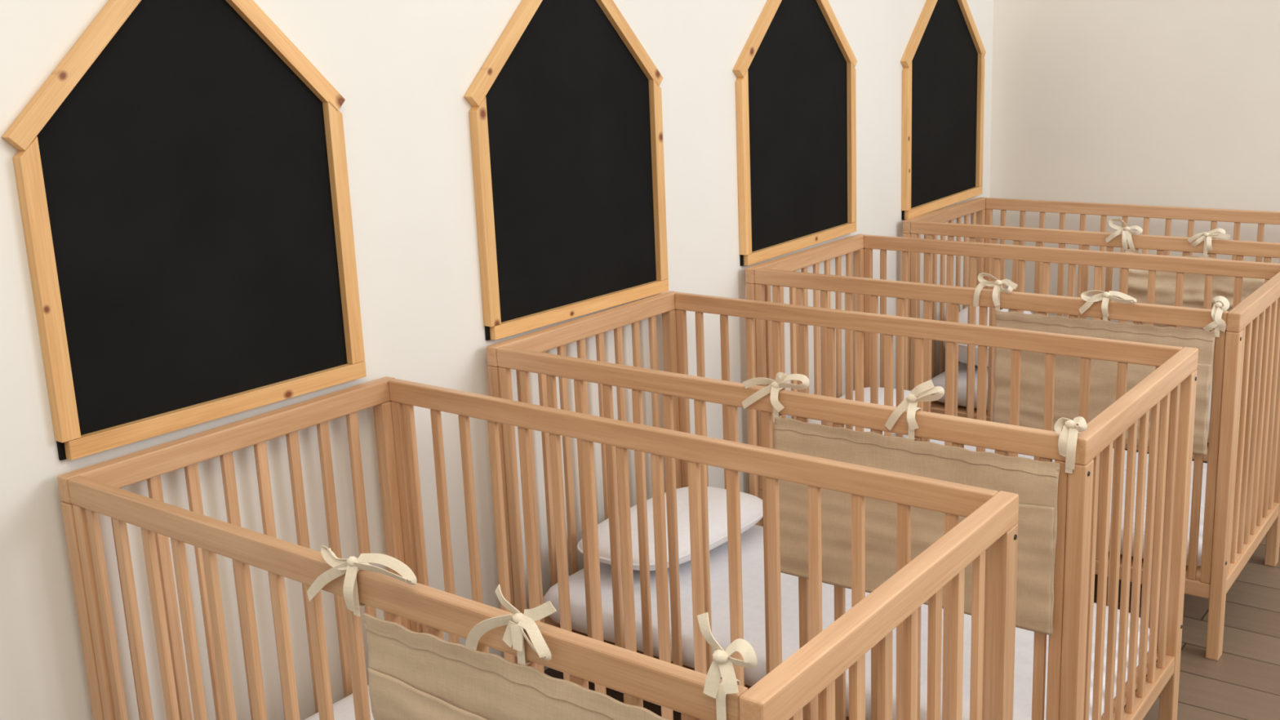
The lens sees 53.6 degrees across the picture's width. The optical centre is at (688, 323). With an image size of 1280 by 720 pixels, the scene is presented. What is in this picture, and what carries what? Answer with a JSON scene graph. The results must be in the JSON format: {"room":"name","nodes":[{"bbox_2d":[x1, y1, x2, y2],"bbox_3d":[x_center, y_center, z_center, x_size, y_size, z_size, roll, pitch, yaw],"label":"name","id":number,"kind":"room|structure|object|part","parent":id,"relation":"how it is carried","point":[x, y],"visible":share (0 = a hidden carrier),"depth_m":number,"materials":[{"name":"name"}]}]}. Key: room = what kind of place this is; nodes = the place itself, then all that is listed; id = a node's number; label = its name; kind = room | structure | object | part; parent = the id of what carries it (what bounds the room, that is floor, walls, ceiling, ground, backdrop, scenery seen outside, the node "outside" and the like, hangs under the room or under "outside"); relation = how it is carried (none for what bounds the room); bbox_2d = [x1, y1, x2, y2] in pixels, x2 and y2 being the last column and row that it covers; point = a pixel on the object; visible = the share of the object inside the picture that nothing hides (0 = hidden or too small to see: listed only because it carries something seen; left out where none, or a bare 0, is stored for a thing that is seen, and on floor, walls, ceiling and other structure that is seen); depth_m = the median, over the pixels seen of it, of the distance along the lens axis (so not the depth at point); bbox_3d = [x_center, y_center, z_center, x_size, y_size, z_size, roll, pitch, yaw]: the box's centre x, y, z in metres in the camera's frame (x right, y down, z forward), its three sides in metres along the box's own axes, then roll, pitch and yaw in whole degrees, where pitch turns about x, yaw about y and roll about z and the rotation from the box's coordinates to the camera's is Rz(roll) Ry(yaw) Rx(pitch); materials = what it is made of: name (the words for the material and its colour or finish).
{"room":"daycare nursery room","nodes":[
{"label":"daycare nursery room","id":0,"kind":"room"},
{"bbox_2d":[0,0,993,719],"bbox_3d":[-0.817,-0.431,2.138,0.120,2.800,6.775,7,16,35],"label":"wall","id":1,"kind":"structure","parent":0,"point":[403,70],"depth_m":2.45,"materials":[{"name":"beige paint"}]},
{"bbox_2d":[1,0,366,460],"bbox_3d":[-0.799,-0.237,2.073,0.022,0.809,0.607,7,16,35],"label":"chalkboard","id":2,"kind":"object","parent":1,"relation":"attached to","point":[181,171],"visible":1,"depth_m":2.06,"materials":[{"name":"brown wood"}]},
{"bbox_2d":[463,0,668,340],"bbox_3d":[-0.253,-0.429,2.817,0.022,0.840,0.647,7,16,35],"label":"chalkboard","id":3,"kind":"object","parent":1,"relation":"attached to","point":[566,120],"visible":1,"depth_m":2.81,"materials":[{"name":"brown wood"}]},
{"bbox_2d":[733,0,857,266],"bbox_3d":[0.316,-0.631,3.592,0.022,0.848,0.650,7,16,35],"label":"chalkboard","id":4,"kind":"object","parent":1,"relation":"attached to","point":[795,71],"visible":1,"depth_m":3.59,"materials":[{"name":"brown wood"}]},
{"bbox_2d":[900,0,986,219],"bbox_3d":[0.886,-0.820,4.371,0.022,0.848,0.652,7,16,35],"label":"chalkboard","id":5,"kind":"object","parent":1,"relation":"attached to","point":[942,60],"visible":1,"depth_m":4.37,"materials":[{"name":"brown wood"}]},
{"bbox_2d":[544,446,1279,719],"bbox_3d":[1.103,1.218,1.144,4.720,0.100,6.775,7,16,35],"label":"floor","id":6,"kind":"structure","parent":0,"point":[1244,682],"depth_m":2.90,"materials":[{"name":"brown wood"}]},
{"bbox_2d":[57,376,1018,719],"bbox_3d":[-0.241,0.624,1.900,1.262,0.810,0.650,7,16,35],"label":"crib","id":7,"kind":"object","parent":6,"relation":"on","point":[987,537],"visible":0.82,"depth_m":1.87,"materials":[{"name":"brown wood"}]},
{"bbox_3d":[-0.919,0.642,2.016,0.028,0.768,0.040,7,16,35],"label":"post","id":8,"kind":"part","parent":7,"relation":"part of","materials":[{"name":"brown wood"}]},
{"bbox_3d":[-0.756,0.187,2.168,0.028,0.042,0.650,7,16,35],"label":"rail","id":9,"kind":"part","parent":7,"relation":"part of","materials":[{"name":"brown wood"}]},
{"bbox_2d":[304,684,373,719],"bbox_3d":[-0.230,0.800,1.937,1.186,0.095,0.598,7,16,35],"label":"mattress","id":10,"kind":"object","parent":7,"relation":"on","point":[344,708],"visible":0.02,"depth_m":2.28,"materials":[{"name":"white fabric"}]},
{"bbox_3d":[-0.566,0.521,2.498,0.028,0.768,0.040,7,16,35],"label":"post","id":11,"kind":"part","parent":7,"relation":"part of","materials":[{"name":"brown wood"}]},
{"bbox_3d":[-0.436,0.312,1.568,1.204,0.041,0.020,7,16,35],"label":"rail","id":12,"kind":"part","parent":7,"relation":"part of","materials":[{"name":"brown wood"}]},
{"bbox_2d":[306,545,757,719],"bbox_3d":[-0.201,0.449,1.417,0.665,0.405,0.049,7,16,35],"label":"panel","id":13,"kind":"object","parent":7,"relation":"attached to","point":[412,675],"visible":0.98,"depth_m":1.42,"materials":[{"name":"fabric"}]},
{"bbox_3d":[-0.072,0.188,2.064,1.204,0.041,0.020,7,16,35],"label":"rail","id":14,"kind":"part","parent":7,"relation":"part of","materials":[{"name":"brown wood"}]},
{"bbox_3d":[0.247,0.313,1.464,0.028,0.042,0.650,7,16,35],"label":"rail","id":15,"kind":"part","parent":7,"relation":"part of","materials":[{"name":"brown wood"}]},
{"bbox_3d":[0.437,0.647,1.794,0.028,0.768,0.040,7,16,35],"label":"post","id":16,"kind":"part","parent":7,"relation":"part of","materials":[{"name":"brown wood"}]},
{"bbox_2d":[486,290,1198,719],"bbox_3d":[0.293,0.442,2.624,1.262,0.810,0.650,7,16,35],"label":"crib","id":17,"kind":"object","parent":6,"relation":"on","point":[1169,391],"visible":0.6,"depth_m":2.45,"materials":[{"name":"brown wood"}]},
{"bbox_3d":[-0.386,0.460,2.740,0.028,0.768,0.040,7,16,35],"label":"post","id":18,"kind":"part","parent":17,"relation":"part of","materials":[{"name":"brown wood"}]},
{"bbox_3d":[-0.222,0.005,2.892,0.028,0.042,0.650,7,16,35],"label":"rail","id":19,"kind":"part","parent":17,"relation":"part of","materials":[{"name":"brown wood"}]},
{"bbox_3d":[-0.032,0.339,3.222,0.028,0.768,0.040,7,16,35],"label":"post","id":20,"kind":"part","parent":17,"relation":"part of","materials":[{"name":"brown wood"}]},
{"bbox_3d":[0.097,0.130,2.292,1.204,0.041,0.020,7,16,35],"label":"rail","id":21,"kind":"part","parent":17,"relation":"part of","materials":[{"name":"brown wood"}]},
{"bbox_2d":[542,524,1149,719],"bbox_3d":[0.303,0.618,2.660,1.186,0.095,0.598,7,16,35],"label":"mattress","id":22,"kind":"object","parent":17,"relation":"on","point":[752,540],"visible":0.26,"depth_m":2.57,"materials":[{"name":"white fabric"}]},
{"bbox_2d":[577,486,763,570],"bbox_3d":[-0.030,0.466,2.909,0.296,0.104,0.476,9,17,39],"label":"pillow","id":23,"kind":"object","parent":22,"relation":"on","point":[751,506],"visible":0.44,"depth_m":2.83,"materials":[{"name":"white fabric"}]},
{"bbox_3d":[0.300,0.669,2.676,1.200,0.010,0.604,7,16,35],"label":"mattress","id":24,"kind":"part","parent":17,"relation":"part of","materials":[{"name":"brown wood"}]},
{"bbox_2d":[742,372,1087,635],"bbox_3d":[0.354,0.278,2.127,0.621,0.394,0.050,7,16,35],"label":"panel","id":25,"kind":"object","parent":17,"relation":"attached to","point":[1035,482],"visible":0.69,"depth_m":2.10,"materials":[{"name":"fabric"}]},
{"bbox_3d":[0.461,0.006,2.788,1.204,0.041,0.020,7,16,35],"label":"rail","id":26,"kind":"part","parent":17,"relation":"part of","materials":[{"name":"brown wood"}]},
{"bbox_3d":[0.617,0.586,2.036,0.028,0.768,0.040,7,16,35],"label":"post","id":27,"kind":"part","parent":17,"relation":"part of","materials":[{"name":"brown wood"}]},
{"bbox_3d":[0.781,0.131,2.188,0.028,0.042,0.650,7,16,35],"label":"rail","id":28,"kind":"part","parent":17,"relation":"part of","materials":[{"name":"brown wood"}]},
{"bbox_3d":[0.801,0.741,2.326,0.025,0.036,0.570,7,16,35],"label":"rail","id":29,"kind":"part","parent":17,"relation":"part of","materials":[{"name":"brown wood"}]},
{"bbox_3d":[0.971,0.465,2.518,0.028,0.768,0.040,7,16,35],"label":"post","id":30,"kind":"part","parent":17,"relation":"part of","materials":[{"name":"brown wood"}]},
{"bbox_2d":[745,234,1279,660],"bbox_3d":[0.868,0.245,3.408,1.262,0.810,0.650,7,16,35],"label":"crib","id":31,"kind":"object","parent":6,"relation":"on","point":[1242,495],"visible":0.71,"depth_m":3.17,"materials":[{"name":"brown wood"}]},
{"bbox_3d":[0.189,0.263,3.524,0.028,0.768,0.040,7,16,35],"label":"post","id":32,"kind":"part","parent":31,"relation":"part of","materials":[{"name":"brown wood"}]},
{"bbox_3d":[0.353,-0.192,3.676,0.028,0.042,0.650,7,16,35],"label":"rail","id":33,"kind":"part","parent":31,"relation":"part of","materials":[{"name":"brown wood"}]},
{"bbox_3d":[0.543,0.142,4.006,0.028,0.768,0.040,7,16,35],"label":"post","id":34,"kind":"part","parent":31,"relation":"part of","materials":[{"name":"brown wood"}]},
{"bbox_3d":[0.693,0.543,3.214,1.204,0.036,0.018,7,16,35],"label":"rail","id":35,"kind":"part","parent":31,"relation":"part of","materials":[{"name":"brown wood"}]},
{"bbox_3d":[0.672,-0.067,3.075,1.204,0.041,0.020,7,16,35],"label":"rail","id":36,"kind":"part","parent":31,"relation":"part of","materials":[{"name":"brown wood"}]},
{"bbox_2d":[893,433,1207,565],"bbox_3d":[0.878,0.421,3.444,1.186,0.095,0.598,7,16,35],"label":"mattress","id":37,"kind":"object","parent":31,"relation":"on","point":[966,446],"visible":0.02,"depth_m":3.13,"materials":[{"name":"white fabric"}]},
{"bbox_2d":[808,386,911,435],"bbox_3d":[0.522,0.265,3.702,0.276,0.103,0.466,6,15,32],"label":"pillow","id":38,"kind":"object","parent":37,"relation":"on","point":[866,390],"visible":0.12,"depth_m":3.70,"materials":[{"name":"white fabric"}]},
{"bbox_3d":[1.036,-0.192,3.572,1.204,0.041,0.020,7,16,35],"label":"rail","id":39,"kind":"part","parent":31,"relation":"part of","materials":[{"name":"brown wood"}]},
{"bbox_2d":[973,272,1229,455],"bbox_3d":[0.927,0.088,2.912,0.579,0.374,0.053,7,16,35],"label":"panel","id":40,"kind":"object","parent":31,"relation":"attached to","point":[1103,384],"visible":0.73,"depth_m":2.90,"materials":[{"name":"fabric"}]},
{"bbox_3d":[0.874,0.472,3.460,1.200,0.010,0.604,7,16,35],"label":"mattress","id":41,"kind":"part","parent":31,"relation":"part of","materials":[{"name":"brown wood"}]},
{"bbox_3d":[1.192,0.389,2.820,0.028,0.768,0.040,7,16,35],"label":"post","id":42,"kind":"part","parent":31,"relation":"part of","materials":[{"name":"brown wood"}]},
{"bbox_3d":[1.376,0.544,3.110,0.025,0.036,0.570,7,16,35],"label":"rail","id":43,"kind":"part","parent":31,"relation":"part of","materials":[{"name":"brown wood"}]},
{"bbox_3d":[1.356,-0.066,2.972,0.028,0.042,0.650,7,16,35],"label":"rail","id":44,"kind":"part","parent":31,"relation":"part of","materials":[{"name":"brown wood"}]},
{"bbox_3d":[1.546,0.268,3.302,0.028,0.768,0.040,7,16,35],"label":"post","id":45,"kind":"part","parent":31,"relation":"part of","materials":[{"name":"brown wood"}]},
{"bbox_2d":[902,197,1279,461],"bbox_3d":[1.420,0.056,4.161,1.262,0.810,0.650,7,16,35],"label":"crib","id":46,"kind":"object","parent":6,"relation":"on","point":[931,224],"visible":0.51,"depth_m":4.19,"materials":[{"name":"brown wood"}]},
{"bbox_3d":[0.742,0.074,4.277,0.028,0.768,0.040,7,16,35],"label":"post","id":47,"kind":"part","parent":46,"relation":"part of","materials":[{"name":"brown wood"}]},
{"bbox_3d":[0.905,-0.382,4.429,0.028,0.042,0.650,7,16,35],"label":"rail","id":48,"kind":"part","parent":46,"relation":"part of","materials":[{"name":"brown wood"}]},
{"bbox_3d":[1.095,-0.047,4.760,0.028,0.768,0.040,7,16,35],"label":"post","id":49,"kind":"part","parent":46,"relation":"part of","materials":[{"name":"brown wood"}]},
{"bbox_3d":[1.245,0.354,3.967,1.204,0.036,0.018,7,16,35],"label":"rail","id":50,"kind":"part","parent":46,"relation":"part of","materials":[{"name":"brown wood"}]},
{"bbox_3d":[1.427,0.283,4.213,1.200,0.010,0.604,7,16,35],"label":"mattress","id":51,"kind":"part","parent":46,"relation":"part of","materials":[{"name":"brown wood"}]},
{"bbox_2d":[931,362,1213,442],"bbox_3d":[1.431,0.232,4.198,1.186,0.096,0.598,7,16,35],"label":"mattress","id":52,"kind":"object","parent":46,"relation":"on","point":[940,380],"visible":0.02,"depth_m":4.24,"materials":[{"name":"white fabric"}]},
{"bbox_2d":[942,306,1031,366],"bbox_3d":[1.055,0.030,4.433,0.231,0.216,0.446,8,16,38],"label":"pillow","id":53,"kind":"object","parent":52,"relation":"on","point":[963,314],"visible":0.12,"depth_m":4.30,"materials":[{"name":"white fabric"}]},
{"bbox_3d":[1.225,-0.256,3.829,1.204,0.041,0.020,7,16,35],"label":"rail","id":54,"kind":"part","parent":46,"relation":"part of","materials":[{"name":"brown wood"}]},
{"bbox_3d":[1.589,-0.381,4.325,1.204,0.041,0.020,7,16,35],"label":"rail","id":55,"kind":"part","parent":46,"relation":"part of","materials":[{"name":"brown wood"}]},
{"bbox_2d":[1105,217,1279,355],"bbox_3d":[1.474,-0.099,3.647,0.567,0.384,0.090,7,16,35],"label":"panel","id":56,"kind":"object","parent":46,"relation":"attached to","point":[1166,282],"visible":0.31,"depth_m":3.66,"materials":[{"name":"fabric"}]},
{"bbox_2d":[989,0,1279,360],"bbox_3d":[3.033,-0.851,3.419,4.600,2.800,0.120,7,16,35],"label":"wall","id":57,"kind":"structure","parent":0,"point":[1166,103],"depth_m":4.44,"materials":[{"name":"paint"}]}
]}

